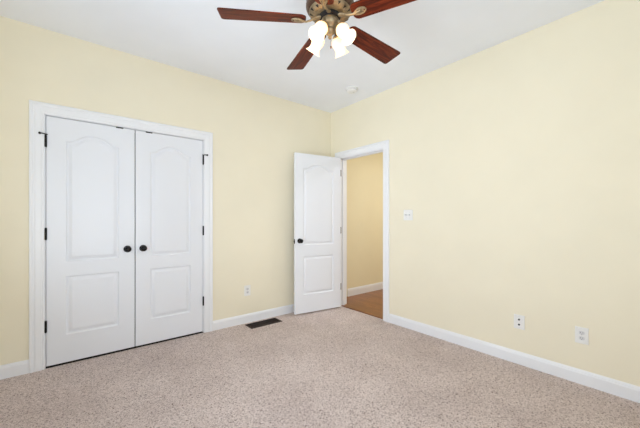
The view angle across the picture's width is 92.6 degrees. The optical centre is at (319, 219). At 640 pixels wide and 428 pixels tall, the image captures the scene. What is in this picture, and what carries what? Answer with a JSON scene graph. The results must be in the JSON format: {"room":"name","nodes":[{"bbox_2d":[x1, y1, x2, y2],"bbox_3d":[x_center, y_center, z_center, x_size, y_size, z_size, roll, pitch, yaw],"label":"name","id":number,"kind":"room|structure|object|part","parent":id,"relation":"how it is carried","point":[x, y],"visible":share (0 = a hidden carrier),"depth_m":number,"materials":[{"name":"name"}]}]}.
{"room":"empty bedroom","nodes":[
{"label":"empty bedroom","id":0,"kind":"room"},
{"bbox_2d":[0,16,330,364],"bbox_3d":[-1.261,-0.131,3.333,3.560,2.829,0.120,0,0,-39],"label":"wall","id":1,"kind":"structure","parent":0,"point":[257,135],"depth_m":3.15,"materials":[{"name":"beige paint"}]},
{"bbox_2d":[38,116,134,366],"bbox_3d":[-1.989,0.171,2.648,0.666,2.037,0.100,0,0,-39],"label":"door","id":2,"kind":"structure","parent":1,"relation":"in","point":[89,232],"depth_m":2.66,"materials":[{"name":"white paint"}]},
{"bbox_3d":[-1.762,0.268,2.805,0.054,0.054,0.058,0,0,-39],"label":"knob","id":3,"kind":"part","parent":2,"relation":"part of","materials":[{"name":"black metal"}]},
{"bbox_2d":[29,100,212,372],"bbox_3d":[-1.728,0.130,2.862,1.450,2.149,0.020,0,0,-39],"label":"trim","id":4,"kind":"structure","parent":1,"relation":"attached to","point":[37,109],"depth_m":2.45,"materials":[{"name":"white wood"}]},
{"bbox_2d":[0,304,293,379],"bbox_3d":[-1.172,1.152,3.320,3.440,0.104,0.014,0,0,-39],"label":"baseboard","id":5,"kind":"structure","parent":1,"relation":"attached to","point":[14,369],"depth_m":3.44,"materials":[{"name":"white wood"}]},
{"bbox_2d":[135,130,207,345],"bbox_3d":[-1.466,0.171,3.074,0.669,2.037,0.100,0,0,-39],"label":"door","id":6,"kind":"structure","parent":1,"relation":"in","point":[169,228],"depth_m":3.05,"materials":[{"name":"white paint"}]},
{"bbox_2d":[244,285,250,295],"bbox_3d":[-0.850,0.828,3.585,0.078,0.120,0.009,0,0,-39],"label":"power outlet","id":7,"kind":"object","parent":1,"relation":"attached to","point":[247,289],"visible":1,"depth_m":3.58,"materials":[{"name":"white plastic"}]},
{"bbox_2d":[0,0,603,112],"bbox_3d":[0.594,-1.595,2.729,5.670,0.100,4.960,0,0,-39],"label":"ceiling","id":8,"kind":"structure","parent":0,"point":[188,35],"depth_m":2.53,"materials":[{"name":"white paint"}]},
{"bbox_2d":[217,0,415,69],"bbox_3d":[0.086,-1.287,1.886,1.235,0.515,1.279,0,0,-39],"label":"ceiling fan","id":9,"kind":"object","parent":8,"relation":"hanging from","point":[329,17],"visible":1,"depth_m":1.81,"materials":[{"name":"brown wood"}]},
{"bbox_3d":[-0.338,-1.210,1.815,0.509,0.006,0.144,0,12,-6],"label":"blade","id":10,"kind":"part","parent":9,"relation":"part of","materials":[{"name":"brown wood"}]},
{"bbox_3d":[-0.101,-1.210,2.222,0.144,0.006,0.509,-13,5,-23],"label":"blade","id":11,"kind":"part","parent":9,"relation":"part of","materials":[{"name":"brown wood"}]},
{"bbox_3d":[-0.020,-1.104,1.916,0.099,0.112,0.099,11,30,-41],"label":"lamp shade","id":12,"kind":"part","parent":9,"relation":"part of","materials":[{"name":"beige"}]},
{"bbox_3d":[0.000,-1.104,1.776,0.099,0.112,0.099,-13,-46,47],"label":"lamp shade","id":13,"kind":"part","parent":9,"relation":"part of","materials":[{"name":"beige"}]},
{"bbox_3d":[0.004,-1.111,1.780,0.044,0.066,0.044,-13,-46,47],"label":"bulb","id":14,"kind":"part","parent":9,"relation":"part of","materials":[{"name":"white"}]},
{"bbox_3d":[-0.024,-1.210,1.464,0.144,0.006,0.509,12,3,12],"label":"blade","id":15,"kind":"part","parent":9,"relation":"part of","materials":[{"name":"brown wood"}]},
{"bbox_3d":[0.061,-1.251,1.856,0.256,0.029,0.256,0,0,-39],"label":"motor dish","id":16,"kind":"part","parent":9,"relation":"part of","materials":[{"name":"gold metal"}]},
{"bbox_3d":[0.121,-1.104,1.936,0.099,0.112,0.099,12,46,47],"label":"lamp shade","id":17,"kind":"part","parent":9,"relation":"part of","materials":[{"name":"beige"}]},
{"bbox_3d":[0.141,-1.104,1.796,0.099,0.112,0.099,-11,-30,-41],"label":"lamp shade","id":18,"kind":"part","parent":9,"relation":"part of","materials":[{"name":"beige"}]},
{"bbox_3d":[0.359,-1.210,2.123,0.509,0.006,0.144,0,-12,-42],"label":"blade","id":19,"kind":"part","parent":9,"relation":"part of","materials":[{"name":"brown wood"}]},
{"bbox_3d":[0.407,-1.210,1.655,0.509,0.006,0.144,0,-12,30],"label":"blade","id":20,"kind":"part","parent":9,"relation":"part of","materials":[{"name":"brown wood"}]},
{"bbox_2d":[346,86,357,93],"bbox_3d":[0.372,-1.522,3.594,0.144,0.046,0.144,0,0,-39],"label":"smoke detector","id":21,"kind":"object","parent":8,"relation":"attached to","point":[350,89],"visible":1,"depth_m":3.55,"materials":[{"name":"white plastic"}]},
{"bbox_2d":[0,289,639,427],"bbox_3d":[0.579,1.241,2.653,5.550,0.098,4.860,0,0,-39],"label":"floor","id":22,"kind":"structure","parent":0,"point":[337,367],"depth_m":2.21,"materials":[{"name":"beige carpet"}]},
{"bbox_2d":[245,318,281,328],"bbox_3d":[-0.653,1.204,3.564,0.397,0.012,0.166,0,0,-39],"label":"floor vent","id":23,"kind":"object","parent":22,"relation":"in","point":[272,320],"visible":1,"depth_m":3.55,"materials":[{"name":"brown metal"}]},
{"bbox_2d":[347,152,382,288],"bbox_3d":[0.873,-0.131,5.203,1.870,2.829,0.120,0,0,-39],"label":"wall","id":24,"kind":"structure","parent":0,"point":[365,173],"depth_m":5.02,"materials":[{"name":"paint"}]},
{"bbox_2d":[347,282,382,296],"bbox_3d":[1.036,1.139,5.249,1.560,0.137,0.014,0,0,-39],"label":"baseboard","id":25,"kind":"structure","parent":24,"relation":"attached to","point":[376,286],"depth_m":4.99,"materials":[{"name":"white wood"}]},
{"bbox_2d":[331,0,639,386],"bbox_3d":[1.448,-0.131,2.923,0.120,2.829,4.180,0,0,-39],"label":"wall","id":26,"kind":"structure","parent":0,"point":[515,161],"depth_m":2.52,"materials":[{"name":"beige paint"}]},
{"bbox_2d":[294,152,340,314],"bbox_3d":[-0.006,0.169,4.036,0.756,2.036,0.166,0,0,-31],"label":"door","id":27,"kind":"structure","parent":26,"relation":"in","point":[317,178],"depth_m":3.99,"materials":[{"name":"white paint"}]},
{"bbox_2d":[346,160,346,303],"bbox_3d":[0.621,0.130,4.048,0.020,2.149,0.943,0,0,-39],"label":"trim","id":28,"kind":"structure","parent":26,"relation":"attached to","point":[346,160],"depth_m":4.34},
{"bbox_2d":[335,140,388,321],"bbox_3d":[0.513,0.130,3.960,0.020,2.149,0.943,0,0,-39],"label":"trim","id":29,"kind":"structure","parent":26,"relation":"attached to","point":[384,145],"depth_m":3.63,"materials":[{"name":"white wood"}]},
{"bbox_2d":[341,149,382,304],"bbox_3d":[0.567,0.173,4.005,0.119,2.070,0.786,0,0,-39],"label":"trim","id":30,"kind":"structure","parent":26,"relation":"attached to","point":[343,160],"depth_m":4.28,"materials":[{"name":"white wood"}]},
{"bbox_2d":[404,210,412,219],"bbox_3d":[0.973,-0.055,3.394,0.022,0.117,0.117,0,0,-39],"label":"light switch","id":31,"kind":"object","parent":26,"relation":"attached to","point":[408,214],"visible":1,"depth_m":3.39,"materials":[{"name":"white plastic"}]},
{"bbox_2d":[389,313,639,402],"bbox_3d":[1.401,1.152,2.876,0.014,0.104,3.926,0,0,-39],"label":"baseboard","id":32,"kind":"structure","parent":26,"relation":"attached to","point":[628,391],"depth_m":2.48,"materials":[{"name":"white wood"}]},
{"bbox_2d":[514,314,524,329],"bbox_3d":[1.664,0.853,2.555,0.012,0.117,0.080,0,0,-39],"label":"jack plate","id":33,"kind":"object","parent":26,"relation":"attached to","point":[519,320],"visible":1,"depth_m":2.55,"materials":[{"name":"white plastic"}]},
{"bbox_2d":[575,326,588,344],"bbox_3d":[1.921,0.848,2.243,0.009,0.120,0.078,0,0,-39],"label":"power outlet","id":34,"kind":"object","parent":26,"relation":"attached to","point":[581,334],"visible":1,"depth_m":2.24,"materials":[{"name":"white plastic"}]}
]}

